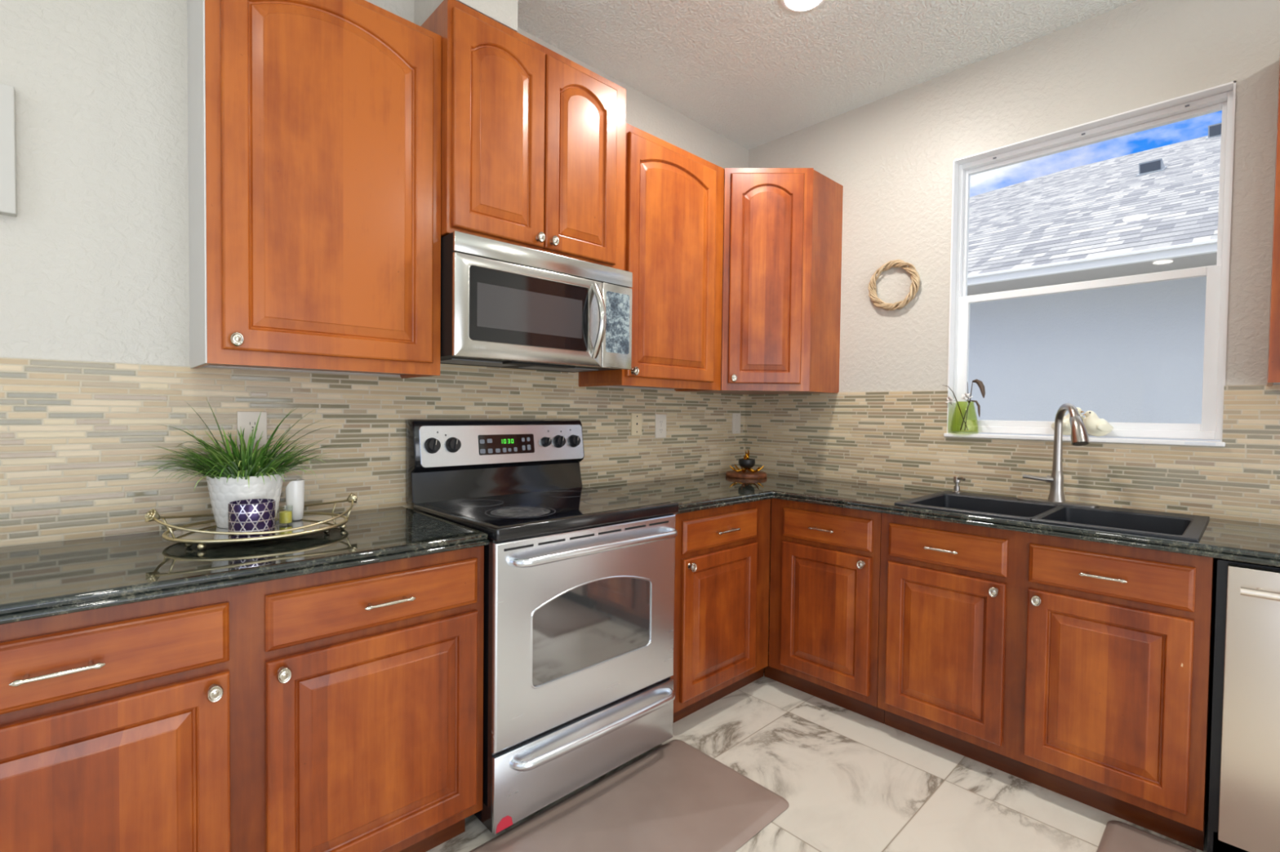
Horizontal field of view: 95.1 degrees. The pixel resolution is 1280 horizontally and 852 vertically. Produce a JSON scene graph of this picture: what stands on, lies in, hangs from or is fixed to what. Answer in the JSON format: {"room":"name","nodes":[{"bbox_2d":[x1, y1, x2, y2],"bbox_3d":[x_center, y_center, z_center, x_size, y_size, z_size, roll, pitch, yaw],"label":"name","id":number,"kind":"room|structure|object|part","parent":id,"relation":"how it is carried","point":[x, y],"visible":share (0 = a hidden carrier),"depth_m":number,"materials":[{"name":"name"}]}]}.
{"room":"kitchen","nodes":[
{"label":"kitchen","id":0,"kind":"room"},
{"bbox_2d":[0,0,748,390],"bbox_3d":[-1.555,-0.210,1.579,6.300,2.857,0.150,-1,2,-43],"label":"wall","id":1,"kind":"structure","parent":0,"point":[95,264],"depth_m":1.57,"materials":[{"name":"grey paint"}]},
{"bbox_2d":[0,83,17,217],"bbox_3d":[-1.757,-0.673,1.242,0.592,0.310,0.036,-1,2,-43],"label":"canvas","id":2,"kind":"object","parent":1,"relation":"attached to","point":[8,191],"visible":1,"depth_m":1.43,"materials":[{"name":"grey fabric"}]},
{"bbox_2d":[186,0,441,378],"bbox_3d":[-0.960,-0.711,1.780,0.620,1.091,0.350,-1,2,-43],"label":"upper cabinet","id":3,"kind":"object","parent":1,"relation":"attached to","point":[314,126],"visible":1,"depth_m":1.63,"materials":[{"name":"brown wood"}]},
{"bbox_3d":[-1.200,-0.709,1.584,0.004,1.091,0.304,-1,2,-43],"label":"panel","id":4,"kind":"part","parent":3,"relation":"part of","materials":[{"name":"white paint"}]},
{"bbox_3d":[-1.035,-0.223,1.503,0.029,0.037,0.026,-1,2,-43],"label":"knob","id":5,"kind":"part","parent":3,"relation":"part of","materials":[{"name":"silver metal"}]},
{"bbox_2d":[0,357,745,547],"bbox_3d":[-0.777,-0.038,2.214,3.900,0.700,0.008,-1,2,-43],"label":"backsplash","id":6,"kind":"structure","parent":1,"relation":"attached to","point":[69,430],"depth_m":1.84,"materials":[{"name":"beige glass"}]},
{"bbox_2d":[236,411,266,449],"bbox_3d":[-1.196,0.014,1.806,0.078,0.117,0.008,-1,2,-43],"label":"outlet","id":7,"kind":"object","parent":6,"relation":"attached to","point":[248,420],"visible":0.7,"depth_m":1.80,"materials":[{"name":"beige plastic"}]},
{"bbox_2d":[246,418,258,442],"bbox_3d":[-1.194,0.014,1.804,0.032,0.071,0.001,-1,2,-43],"label":"receptacle","id":8,"kind":"object","parent":7,"relation":"attached to","point":[251,423],"depth_m":1.80,"materials":[{"name":"beige plastic"}]},
{"bbox_2d":[631,413,642,435],"bbox_3d":[-0.017,-0.009,2.923,0.070,0.111,0.008,-1,2,-43],"label":"wall plate","id":9,"kind":"object","parent":6,"relation":"attached to","point":[636,418],"visible":1,"depth_m":2.92,"materials":[{"name":"beige plastic"}]},
{"bbox_2d":[654,413,666,438],"bbox_3d":[0.107,0.000,3.042,0.078,0.123,0.008,-1,2,-43],"label":"outlet","id":10,"kind":"object","parent":6,"relation":"attached to","point":[660,419],"visible":1,"depth_m":3.04,"materials":[{"name":"beige plastic"}]},
{"bbox_2d":[658,419,663,432],"bbox_3d":[0.110,0.000,3.039,0.032,0.071,0.001,-1,2,-43],"label":"receptacle","id":11,"kind":"object","parent":10,"relation":"attached to","point":[660,421],"depth_m":3.04,"materials":[{"name":"beige plastic"}]},
{"bbox_2d":[732,413,740,434],"bbox_3d":[0.574,-0.014,3.482,0.075,0.121,0.010,-1,2,-43],"label":"light switch","id":12,"kind":"object","parent":6,"relation":"attached to","point":[735,417],"visible":1,"depth_m":3.48,"materials":[{"name":"beige plastic"}]},
{"bbox_2d":[420,0,626,270],"bbox_3d":[-0.440,-0.998,2.235,0.763,0.743,0.390,-1,2,-43],"label":"upper cabinet","id":13,"kind":"object","parent":1,"relation":"attached to","point":[533,139],"visible":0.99,"depth_m":2.05,"materials":[{"name":"brown wood"}]},
{"bbox_3d":[-0.472,-0.987,1.986,0.346,0.691,0.019,-1,2,-43],"label":"door","id":14,"kind":"part","parent":13,"relation":"part of","materials":[{"name":"brown wood"}]},
{"bbox_2d":[440,231,632,373],"bbox_3d":[-0.419,-0.422,2.219,0.761,0.396,0.448,-1,2,-43],"label":"microwave","id":15,"kind":"object","parent":13,"relation":"attached to","point":[504,304],"visible":0.98,"depth_m":2.04,"materials":[{"name":"silver metal"}]},
{"bbox_3d":[-0.368,-0.387,2.050,0.603,0.327,0.014,-1,2,-43],"label":"door","id":16,"kind":"part","parent":15,"relation":"part of","materials":[{"name":"silver metal"}]},
{"bbox_3d":[-0.156,-0.399,2.208,0.030,0.286,0.070,-1,2,-43],"label":"door handle","id":17,"kind":"part","parent":15,"relation":"part of","materials":[{"name":"silver metal"}]},
{"bbox_3d":[-0.092,-0.390,2.313,0.156,0.327,0.013,-1,2,-43],"label":"control panel","id":18,"kind":"part","parent":15,"relation":"part of","materials":[{"name":"silver metal"}]},
{"bbox_3d":[-0.354,-0.669,2.077,0.029,0.037,0.026,-1,2,-43],"label":"knob","id":19,"kind":"part","parent":13,"relation":"part of","materials":[{"name":"silver metal"}]},
{"bbox_3d":[-0.311,-0.669,2.119,0.030,0.037,0.026,-1,2,-43],"label":"knob","id":20,"kind":"part","parent":13,"relation":"part of","materials":[{"name":"silver metal"}]},
{"bbox_3d":[-0.220,-0.989,2.225,0.336,0.691,0.019,-1,2,-43],"label":"door","id":21,"kind":"part","parent":13,"relation":"part of","materials":[{"name":"brown wood"}]},
{"bbox_2d":[578,123,724,391],"bbox_3d":[0.080,-0.723,2.766,0.658,1.091,0.350,-1,2,-43],"label":"upper cabinet","id":22,"kind":"object","parent":1,"relation":"attached to","point":[674,197],"visible":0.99,"depth_m":2.63,"materials":[{"name":"brown wood"}]},
{"bbox_3d":[-0.022,-0.231,2.463,0.029,0.037,0.026,-1,2,-43],"label":"knob","id":23,"kind":"part","parent":22,"relation":"part of","materials":[{"name":"silver metal"}]},
{"bbox_3d":[0.154,-0.719,2.644,0.566,1.018,0.019,-1,2,-43],"label":"door","id":24,"kind":"part","parent":22,"relation":"part of","materials":[{"name":"brown wood"}]},
{"bbox_2d":[681,168,843,395],"bbox_3d":[0.632,-0.725,3.104,0.620,1.091,0.618,-1,2,-43],"label":"upper cabinet","id":25,"kind":"object","parent":1,"relation":"attached to","point":[783,227],"visible":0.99,"depth_m":2.87,"materials":[{"name":"brown wood"}]},
{"bbox_3d":[0.460,-0.235,2.866,0.029,0.037,0.026,1,1,2],"label":"knob","id":26,"kind":"part","parent":25,"relation":"part of","materials":[{"name":"silver metal"}]},
{"bbox_3d":[0.618,-0.722,2.873,0.355,1.026,0.019,1,1,2],"label":"door","id":27,"kind":"part","parent":25,"relation":"part of","materials":[{"name":"brown wood"}]},
{"bbox_3d":[0.626,-0.720,2.889,0.431,1.091,0.012,1,1,2],"label":"frame","id":28,"kind":"part","parent":25,"relation":"part of","materials":[{"name":"brown wood"}]},
{"bbox_2d":[413,0,517,31],"bbox_3d":[-0.623,-1.512,2.085,0.230,0.257,0.330,-1,2,-43],"label":"wall","id":29,"kind":"structure","parent":0,"point":[504,12],"depth_m":2.02,"materials":[{"name":"grey paint"}]},
{"bbox_2d":[426,630,1208,851],"bbox_3d":[0.233,1.336,-0.289,6.300,0.100,5.300,-1,2,-43],"label":"floor","id":30,"kind":"structure","parent":0,"point":[850,781],"depth_m":1.99,"materials":[{"name":"tile"}]},
{"bbox_2d":[0,546,484,851],"bbox_3d":[-1.079,0.783,1.504,1.195,0.886,0.640,-1,2,-43],"label":"base cabinet","id":31,"kind":"object","parent":30,"relation":"on","point":[341,710],"visible":0.98,"depth_m":1.33,"materials":[{"name":"brown wood"}]},
{"bbox_3d":[-1.072,0.455,1.081,0.125,0.014,0.032,-1,2,-43],"label":"bar pull","id":32,"kind":"part","parent":31,"relation":"part of","materials":[{"name":"silver metal"}]},
{"bbox_3d":[-1.096,0.452,1.094,0.544,0.129,0.019,-1,2,-43],"label":"drawer","id":33,"kind":"part","parent":31,"relation":"part of","materials":[{"name":"brown wood"}]},
{"bbox_3d":[-1.100,0.822,1.103,0.544,0.567,0.019,-1,2,-43],"label":"door","id":34,"kind":"part","parent":31,"relation":"part of","materials":[{"name":"brown wood"}]},
{"bbox_3d":[-0.906,0.567,1.247,0.029,0.037,0.026,-1,2,-43],"label":"knob","id":35,"kind":"part","parent":31,"relation":"part of","materials":[{"name":"silver metal"}]},
{"bbox_2d":[0,506,489,624],"bbox_3d":[-1.311,0.324,1.278,1.832,0.034,0.634,-1,2,-43],"label":"countertop","id":36,"kind":"structure","parent":31,"relation":"on","point":[51,579],"depth_m":1.36,"materials":[{"name":"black stone"}]},
{"bbox_2d":[144,492,357,550],"bbox_3d":[-1.055,0.253,1.635,0.414,0.096,0.422,1,1,4],"label":"serving tray","id":37,"kind":"object","parent":36,"relation":"on","point":[201,533],"visible":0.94,"depth_m":1.55,"materials":[{"name":"gold mirror"}]},
{"bbox_2d":[122,403,340,528],"bbox_3d":[-1.096,0.101,1.617,0.517,0.354,0.421,-1,2,-43],"label":"potted grass","id":38,"kind":"object","parent":37,"relation":"on","point":[242,474],"depth_m":1.59,"materials":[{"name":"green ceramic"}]},
{"bbox_2d":[205,471,284,528],"bbox_3d":[-1.112,0.205,1.655,0.184,0.143,0.184,-1,2,-43],"label":"pot","id":39,"kind":"object","parent":38,"relation":"on","point":[221,491],"depth_m":1.58,"materials":[{"name":"white ceramic"}]},
{"bbox_2d":[227,498,275,536],"bbox_3d":[-1.026,0.240,1.549,0.105,0.081,0.105,-1,2,-43],"label":"candle tin","id":40,"kind":"object","parent":37,"relation":"on","point":[252,515],"visible":0.94,"depth_m":1.51,"materials":[{"name":"purple metal"}]},
{"bbox_3d":[-1.055,0.252,1.635,0.475,0.054,0.377,-1,2,-43],"label":"gallery rail","id":41,"kind":"part","parent":37,"relation":"part of","materials":[{"name":"gold metal"}]},
{"bbox_3d":[-1.055,0.280,1.636,0.419,0.004,0.364,-1,2,-41],"label":"mirror plate","id":42,"kind":"part","parent":37,"relation":"part of","materials":[{"name":"white metal"}]},
{"bbox_2d":[278,506,293,523],"bbox_3d":[-1.002,0.252,1.655,0.036,0.052,0.036,-1,2,-43],"label":"candle","id":43,"kind":"object","parent":37,"relation":"on","point":[285,517],"visible":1,"depth_m":1.64,"materials":[{"name":"yellow wax"}]},
{"bbox_2d":[285,479,304,520],"bbox_3d":[-1.014,0.217,1.721,0.049,0.118,0.049,-1,2,-43],"label":"vase","id":44,"kind":"object","parent":37,"relation":"on","point":[295,490],"visible":0.89,"depth_m":1.70,"materials":[{"name":"white ceramic"}]},
{"bbox_3d":[-0.813,0.565,1.335,0.029,0.037,0.026,-1,2,-43],"label":"knob","id":45,"kind":"part","parent":31,"relation":"part of","materials":[{"name":"silver metal"}]},
{"bbox_3d":[-0.659,0.447,1.508,0.523,0.129,0.019,-1,2,-43],"label":"drawer","id":46,"kind":"part","parent":31,"relation":"part of","materials":[{"name":"brown wood"}]},
{"bbox_3d":[-0.663,0.817,1.517,0.523,0.567,0.019,-1,2,-43],"label":"door","id":47,"kind":"part","parent":31,"relation":"part of","materials":[{"name":"brown wood"}]},
{"bbox_3d":[-0.638,0.450,1.492,0.126,0.014,0.032,-1,2,-43],"label":"bar pull","id":48,"kind":"part","parent":31,"relation":"part of","materials":[{"name":"silver metal"}]},
{"bbox_2d":[405,419,678,834],"bbox_3d":[-0.341,0.600,2.152,0.762,1.238,0.706,-1,2,-43],"label":"range","id":49,"kind":"object","parent":30,"relation":"on","point":[579,604],"visible":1,"depth_m":1.95,"materials":[{"name":"silver metal"}]},
{"bbox_3d":[-0.744,0.071,2.110,0.057,0.057,0.032,-1,2,-43],"label":"control knob","id":50,"kind":"part","parent":49,"relation":"part of","materials":[{"name":"black plastic"}]},
{"bbox_3d":[-0.687,0.070,2.164,0.057,0.057,0.032,-1,2,-43],"label":"control knob","id":51,"kind":"part","parent":49,"relation":"part of","materials":[{"name":"black plastic"}]},
{"bbox_3d":[-0.520,0.072,2.341,0.732,0.151,0.026,-1,2,-43],"label":"console panel","id":52,"kind":"part","parent":49,"relation":"part of","materials":[{"name":"silver metal"}]},
{"bbox_3d":[-0.528,0.072,2.330,0.249,0.078,0.014,-1,2,-43],"label":"display panel","id":53,"kind":"part","parent":49,"relation":"part of","materials":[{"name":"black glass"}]},
{"bbox_2d":[413,487,678,541],"bbox_3d":[-0.333,0.299,2.140,0.762,0.040,0.592,-1,2,-43],"label":"cooktop","id":54,"kind":"object","parent":49,"relation":"in","point":[525,513],"depth_m":2.02,"materials":[{"name":"grey glass"}]},
{"bbox_3d":[-0.389,0.067,2.446,0.043,0.043,0.030,-1,2,-43],"label":"control knob","id":55,"kind":"part","parent":49,"relation":"part of","materials":[{"name":"black plastic"}]},
{"bbox_3d":[-0.340,0.066,2.493,0.055,0.055,0.032,-1,2,-43],"label":"control knob","id":56,"kind":"part","parent":49,"relation":"part of","materials":[{"name":"black plastic"}]},
{"bbox_3d":[-0.283,0.066,2.547,0.055,0.055,0.032,-1,2,-43],"label":"control knob","id":57,"kind":"part","parent":49,"relation":"part of","materials":[{"name":"black plastic"}]},
{"bbox_3d":[-0.152,1.069,1.958,0.756,0.224,0.016,-1,2,-43],"label":"storage drawer","id":58,"kind":"part","parent":49,"relation":"part of","materials":[{"name":"silver metal"}]},
{"bbox_3d":[-0.147,0.639,1.948,0.756,0.612,0.018,-1,2,-43],"label":"oven door","id":59,"kind":"part","parent":49,"relation":"part of","materials":[{"name":"silver metal"}]},
{"bbox_3d":[-0.114,0.994,1.940,0.689,0.031,0.066,-1,2,-43],"label":"handle","id":60,"kind":"part","parent":49,"relation":"part of","materials":[{"name":"silver metal"}]},
{"bbox_3d":[-0.108,0.393,1.924,0.697,0.031,0.066,-1,2,-43],"label":"handle","id":61,"kind":"part","parent":49,"relation":"part of","materials":[{"name":"silver metal"}]},
{"bbox_2d":[468,739,789,851],"bbox_3d":[-0.015,1.223,1.778,0.925,0.018,0.517,-1,2,-43],"label":"floor mat","id":62,"kind":"object","parent":30,"relation":"on","point":[676,797],"visible":1,"depth_m":1.84,"materials":[{"name":"brown plastic"}]},
{"bbox_2d":[670,498,770,723],"bbox_3d":[0.192,0.769,2.709,0.765,0.886,0.640,-1,2,-43],"label":"base cabinet","id":63,"kind":"object","parent":30,"relation":"on","point":[722,579],"visible":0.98,"depth_m":2.46,"materials":[{"name":"brown wood"}]},
{"bbox_3d":[0.205,0.554,2.299,0.029,0.037,0.026,-1,2,-43],"label":"knob","id":64,"kind":"part","parent":63,"relation":"part of","materials":[{"name":"silver metal"}]},
{"bbox_3d":[0.342,0.806,2.470,0.490,0.567,0.019,-1,2,-43],"label":"door","id":65,"kind":"part","parent":63,"relation":"part of","materials":[{"name":"brown wood"}]},
{"bbox_3d":[0.346,0.436,2.461,0.490,0.129,0.019,-1,2,-43],"label":"drawer","id":66,"kind":"part","parent":63,"relation":"part of","materials":[{"name":"brown wood"}]},
{"bbox_3d":[0.367,0.438,2.445,0.145,0.014,0.032,-1,2,-43],"label":"bar pull","id":67,"kind":"part","parent":63,"relation":"part of","materials":[{"name":"silver metal"}]},
{"bbox_2d":[586,473,1279,567],"bbox_3d":[1.108,0.332,2.118,1.286,0.034,2.742,-1,2,-43],"label":"countertop","id":68,"kind":"structure","parent":63,"relation":"on","point":[1255,543],"depth_m":2.31,"materials":[{"name":"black stone"}]},
{"bbox_2d":[725,470,766,479],"bbox_3d":[0.595,0.269,3.252,0.226,0.024,0.228,-1,2,-43],"label":"wood slice","id":69,"kind":"object","parent":68,"relation":"on","point":[748,475],"visible":0.92,"depth_m":3.17,"materials":[{"name":"brown wood"}]},
{"bbox_2d":[729,448,764,473],"bbox_3d":[0.593,0.192,3.250,0.184,0.130,0.193,-1,2,-43],"label":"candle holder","id":70,"kind":"object","parent":69,"relation":"on","point":[746,463],"visible":1,"depth_m":3.23,"materials":[{"name":"black"}]},
{"bbox_2d":[738,458,755,467],"bbox_3d":[0.593,0.206,3.250,0.092,0.049,0.092,-1,2,-43],"label":"bowl","id":71,"kind":"object","parent":70,"relation":"on","point":[744,463],"depth_m":3.22,"materials":[{"name":"black ceramic"}]},
{"bbox_2d":[893,490,1209,542],"bbox_3d":[1.500,0.407,2.182,0.566,0.196,0.868,-1,2,-43],"label":"sink","id":72,"kind":"object","parent":68,"relation":"in","point":[1188,527],"visible":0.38,"depth_m":2.18,"materials":[{"name":"black"}]},
{"bbox_2d":[951,476,965,493],"bbox_3d":[1.415,0.260,2.585,0.040,0.078,0.082,0,1,-11],"label":"soap dispenser","id":73,"kind":"object","parent":72,"relation":"on","point":[957,480],"visible":1,"depth_m":2.59,"materials":[{"name":"silver metal"}]},
{"bbox_3d":[1.359,0.402,2.331,0.566,0.196,0.458,-1,2,-43],"label":"bowl","id":74,"kind":"part","parent":72,"relation":"part of","materials":[{"name":"black"}]},
{"bbox_3d":[1.657,0.413,2.016,0.566,0.196,0.410,-1,2,-43],"label":"bowl","id":75,"kind":"part","parent":72,"relation":"part of","materials":[{"name":"black"}]},
{"bbox_2d":[1017,403,1098,507],"bbox_3d":[1.613,0.109,2.285,0.211,0.398,0.270,-1,2,-43],"label":"faucet","id":76,"kind":"object","parent":68,"relation":"on","point":[1079,436],"visible":1,"depth_m":2.32,"materials":[{"name":"silver metal"}]},
{"bbox_3d":[1.610,0.214,2.369,0.103,0.032,0.029,2,2,32],"label":"lever","id":77,"kind":"part","parent":76,"relation":"part of","materials":[{"name":"silver metal"}]},
{"bbox_3d":[1.664,0.304,2.340,0.066,0.007,0.270,-1,2,-43],"label":"deck plate","id":78,"kind":"part","parent":76,"relation":"part of","materials":[{"name":"silver metal"}]},
{"bbox_2d":[764,498,884,724],"bbox_3d":[0.952,0.777,2.752,0.640,0.886,0.587,-1,2,-43],"label":"base cabinet","id":79,"kind":"object","parent":30,"relation":"on","point":[825,561],"visible":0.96,"depth_m":2.51,"materials":[{"name":"brown wood"}]},
{"bbox_3d":[0.774,0.442,2.495,0.032,0.014,0.118,-1,2,-43],"label":"bar pull","id":80,"kind":"part","parent":79,"relation":"part of","materials":[{"name":"silver metal"}]},
{"bbox_3d":[0.788,0.810,2.521,0.019,0.567,0.413,-1,2,-43],"label":"door","id":81,"kind":"part","parent":79,"relation":"part of","materials":[{"name":"brown wood"}]},
{"bbox_3d":[0.793,0.440,2.512,0.019,0.129,0.413,-1,2,-43],"label":"drawer","id":82,"kind":"part","parent":79,"relation":"part of","materials":[{"name":"brown wood"}]},
{"bbox_3d":[0.896,0.560,2.371,0.026,0.037,0.030,-1,2,-43],"label":"knob","id":83,"kind":"part","parent":79,"relation":"part of","materials":[{"name":"silver metal"}]},
{"bbox_2d":[877,513,1217,851],"bbox_3d":[1.482,0.796,2.193,0.640,0.886,0.948,-1,2,-43],"label":"base cabinet","id":84,"kind":"object","parent":30,"relation":"on","point":[1081,671],"visible":0.98,"depth_m":1.91,"materials":[{"name":"brown wood"}]},
{"bbox_3d":[1.104,0.454,2.147,0.032,0.014,0.119,-1,2,-43],"label":"bar pull","id":85,"kind":"part","parent":84,"relation":"part of","materials":[{"name":"silver metal"}]},
{"bbox_3d":[1.118,0.822,2.173,0.019,0.567,0.408,-1,2,-43],"label":"door","id":86,"kind":"part","parent":84,"relation":"part of","materials":[{"name":"brown wood"}]},
{"bbox_3d":[1.123,0.452,2.164,0.019,0.129,0.408,-1,2,-43],"label":"drawer","id":87,"kind":"part","parent":84,"relation":"part of","materials":[{"name":"brown wood"}]},
{"bbox_3d":[1.225,0.573,2.025,0.026,0.037,0.029,-1,2,-43],"label":"knob","id":88,"kind":"part","parent":84,"relation":"part of","materials":[{"name":"silver metal"}]},
{"bbox_3d":[1.311,0.576,1.934,0.026,0.037,0.029,-1,2,-43],"label":"knob","id":89,"kind":"part","parent":84,"relation":"part of","materials":[{"name":"silver metal"}]},
{"bbox_3d":[1.427,0.466,1.805,0.032,0.014,0.118,-1,2,-43],"label":"bar pull","id":90,"kind":"part","parent":84,"relation":"part of","materials":[{"name":"silver metal"}]},
{"bbox_3d":[1.443,0.835,1.831,0.019,0.567,0.406,-1,2,-43],"label":"door","id":91,"kind":"part","parent":84,"relation":"part of","materials":[{"name":"brown wood"}]},
{"bbox_3d":[1.448,0.464,1.821,0.019,0.129,0.406,-1,2,-43],"label":"drawer","id":92,"kind":"part","parent":84,"relation":"part of","materials":[{"name":"brown wood"}]},
{"bbox_2d":[1096,820,1196,851],"bbox_3d":[1.631,1.252,1.375,0.460,0.018,0.897,-1,2,-43],"label":"floor mat","id":93,"kind":"object","parent":30,"relation":"on","point":[1117,836],"visible":1,"depth_m":1.74,"materials":[{"name":"beige fabric"}]},
{"bbox_2d":[1206,558,1279,851],"bbox_3d":[2.016,0.824,1.606,0.636,0.872,0.624,-1,2,-43],"label":"dishwasher","id":94,"kind":"object","parent":30,"relation":"on","point":[1244,806],"visible":0.99,"depth_m":1.60,"materials":[{"name":"silver metal"}]},
{"bbox_3d":[1.875,1.217,1.477,0.045,0.090,0.612,-1,2,-43],"label":"toe panel","id":95,"kind":"part","parent":94,"relation":"part of","materials":[{"name":"black plastic"}]},
{"bbox_3d":[1.813,0.451,1.394,0.055,0.022,0.535,-1,2,-43],"label":"bar handle","id":96,"kind":"part","parent":94,"relation":"part of","materials":[{"name":"silver metal"}]},
{"bbox_2d":[517,0,1137,150],"bbox_3d":[0.268,-1.620,-0.362,6.300,0.100,5.300,-1,2,-43],"label":"ceiling","id":97,"kind":"structure","parent":0,"point":[753,73],"depth_m":2.50,"materials":[{"name":"white paint"}]},
{"bbox_2d":[780,0,825,12],"bbox_3d":[0.619,-1.614,2.205,0.180,0.027,0.180,-1,2,-43],"label":"recessed light","id":98,"kind":"object","parent":97,"relation":"in","point":[796,6],"visible":1,"depth_m":2.23,"materials":[{"name":"white paint"}]},
{"bbox_2d":[748,0,1279,630],"bbox_3d":[2.464,-0.168,1.772,0.200,2.857,5.100,-1,2,-43],"label":"wall","id":99,"kind":"structure","parent":0,"point":[892,157],"depth_m":2.56,"materials":[{"name":"grey paint"}]},
{"bbox_2d":[867,259,919,311],"bbox_3d":[1.244,-0.691,2.877,0.031,0.246,0.251,-1,2,-43],"label":"wreath","id":100,"kind":"object","parent":99,"relation":"attached to","point":[915,278],"visible":1,"depth_m":2.86,"materials":[{"name":"beige wicker"}]},
{"bbox_2d":[744,384,1279,524],"bbox_3d":[1.632,0.088,2.503,0.008,0.491,2.892,-1,2,-43],"label":"backsplash","id":101,"kind":"structure","parent":99,"relation":"attached to","point":[894,438],"depth_m":2.55,"materials":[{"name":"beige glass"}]},
{"bbox_2d":[943,80,1235,447],"bbox_3d":[1.812,-0.575,2.439,0.222,1.271,0.924,-1,2,-43],"label":"window","id":102,"kind":"structure","parent":99,"relation":"in","point":[1222,98],"depth_m":2.30,"materials":[{"name":"white paint"}]},
{"bbox_2d":[950,401,978,434],"bbox_3d":[1.485,-0.039,2.679,0.114,0.146,0.114,-1,2,-43],"label":"vase","id":103,"kind":"object","parent":102,"relation":"on","point":[956,402],"visible":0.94,"depth_m":2.70,"materials":[{"name":"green glass"}]},
{"bbox_2d":[943,385,968,431],"bbox_3d":[1.454,-0.085,2.696,0.108,0.210,0.047,1,1,-6],"label":"dried flower","id":104,"kind":"object","parent":103,"relation":"in","point":[951,400],"visible":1,"depth_m":2.69,"materials":[{"name":"white plant"}]},
{"bbox_2d":[960,383,973,431],"bbox_3d":[1.484,-0.090,2.662,0.035,0.221,0.053,0,1,-12],"label":"dried flower","id":105,"kind":"object","parent":103,"relation":"in","point":[966,396],"visible":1,"depth_m":2.66,"materials":[{"name":"white plant"}]},
{"bbox_3d":[1.487,-0.090,2.661,0.023,0.221,0.014,-1,2,-43],"label":"stem","id":106,"kind":"part","parent":105,"relation":"part of","materials":[{"name":"brown"}]},
{"bbox_2d":[960,378,985,430],"bbox_3d":[1.499,-0.095,2.645,0.015,0.233,0.106,0,2,-34],"label":"dried flower","id":107,"kind":"object","parent":103,"relation":"in","point":[980,384],"visible":1,"depth_m":2.62,"materials":[{"name":"brown plant"}]},
{"bbox_3d":[1.486,-0.090,2.666,0.006,0.223,0.056,0,2,-27],"label":"stem","id":108,"kind":"part","parent":107,"relation":"part of","materials":[{"name":"brown"}]},
{"bbox_2d":[1051,407,1084,435],"bbox_3d":[1.755,-0.019,2.403,0.086,0.116,0.112,-1,2,-43],"label":"bird figurine","id":109,"kind":"object","parent":102,"relation":"on","point":[1066,424],"visible":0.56,"depth_m":2.38,"materials":[{"name":"beige ceramic"}]},
{"bbox_3d":[1.754,0.053,2.406,0.080,0.017,0.924,-1,2,-43],"label":"sill","id":110,"kind":"part","parent":102,"relation":"part of","materials":[{"name":"white paint"}]},
{"bbox_3d":[1.795,-0.282,2.436,0.028,0.618,0.876,-1,2,-43],"label":"sash","id":111,"kind":"part","parent":102,"relation":"part of","materials":[{"name":"white plastic"}]},
{"bbox_3d":[1.826,-0.880,2.442,0.030,0.604,0.868,-1,2,-43],"label":"sash","id":112,"kind":"part","parent":102,"relation":"part of","materials":[{"name":"white plastic"}]},
{"bbox_2d":[1082,410,1113,436],"bbox_3d":[1.818,-0.009,2.325,0.078,0.103,0.094,-1,2,-43],"label":"bird figurine","id":113,"kind":"object","parent":102,"relation":"on","point":[1095,426],"visible":0.98,"depth_m":2.31,"materials":[{"name":"beige ceramic"}]},
{"bbox_2d":[1266,55,1279,386],"bbox_3d":[2.206,-0.670,1.639,0.350,1.091,0.586,-1,2,-43],"label":"upper cabinet","id":114,"kind":"object","parent":99,"relation":"attached to","point":[1273,357],"visible":1,"depth_m":1.76,"materials":[{"name":"brown wood"}]},
{"label":"outside","id":115,"kind":"structure","parent":0,"visible":0},
{"bbox_3d":[22.464,1.298,24.301,59.800,0.100,60.000,-1,2,-43],"label":"ground","id":116,"kind":"structure","parent":115,"visible":0},
{"bbox_2d":[963,122,1221,441],"bbox_3d":[12.121,-1.746,7.494,17.885,6.560,30.000,-1,2,-43],"label":"house","id":117,"kind":"structure","parent":116,"relation":"on","point":[1133,353],"depth_m":4.61,"materials":[{"name":"white paint"}]},
{"bbox_2d":[1135,158,1167,176],"bbox_3d":[6.728,-3.350,7.700,0.392,0.173,0.270,-1,2,-43],"label":"roof vent","id":118,"kind":"object","parent":117,"relation":"attached to","point":[1157,165],"depth_m":7.59,"materials":[{"name":"grey metal"}]},
{"bbox_2d":[1204,122,1221,139],"bbox_3d":[9.702,-4.888,9.776,0.392,0.217,0.360,-1,2,-43],"label":"roof vent","id":119,"kind":"object","parent":117,"relation":"attached to","point":[1214,131],"depth_m":9.72,"materials":[{"name":"grey metal"}]}
]}

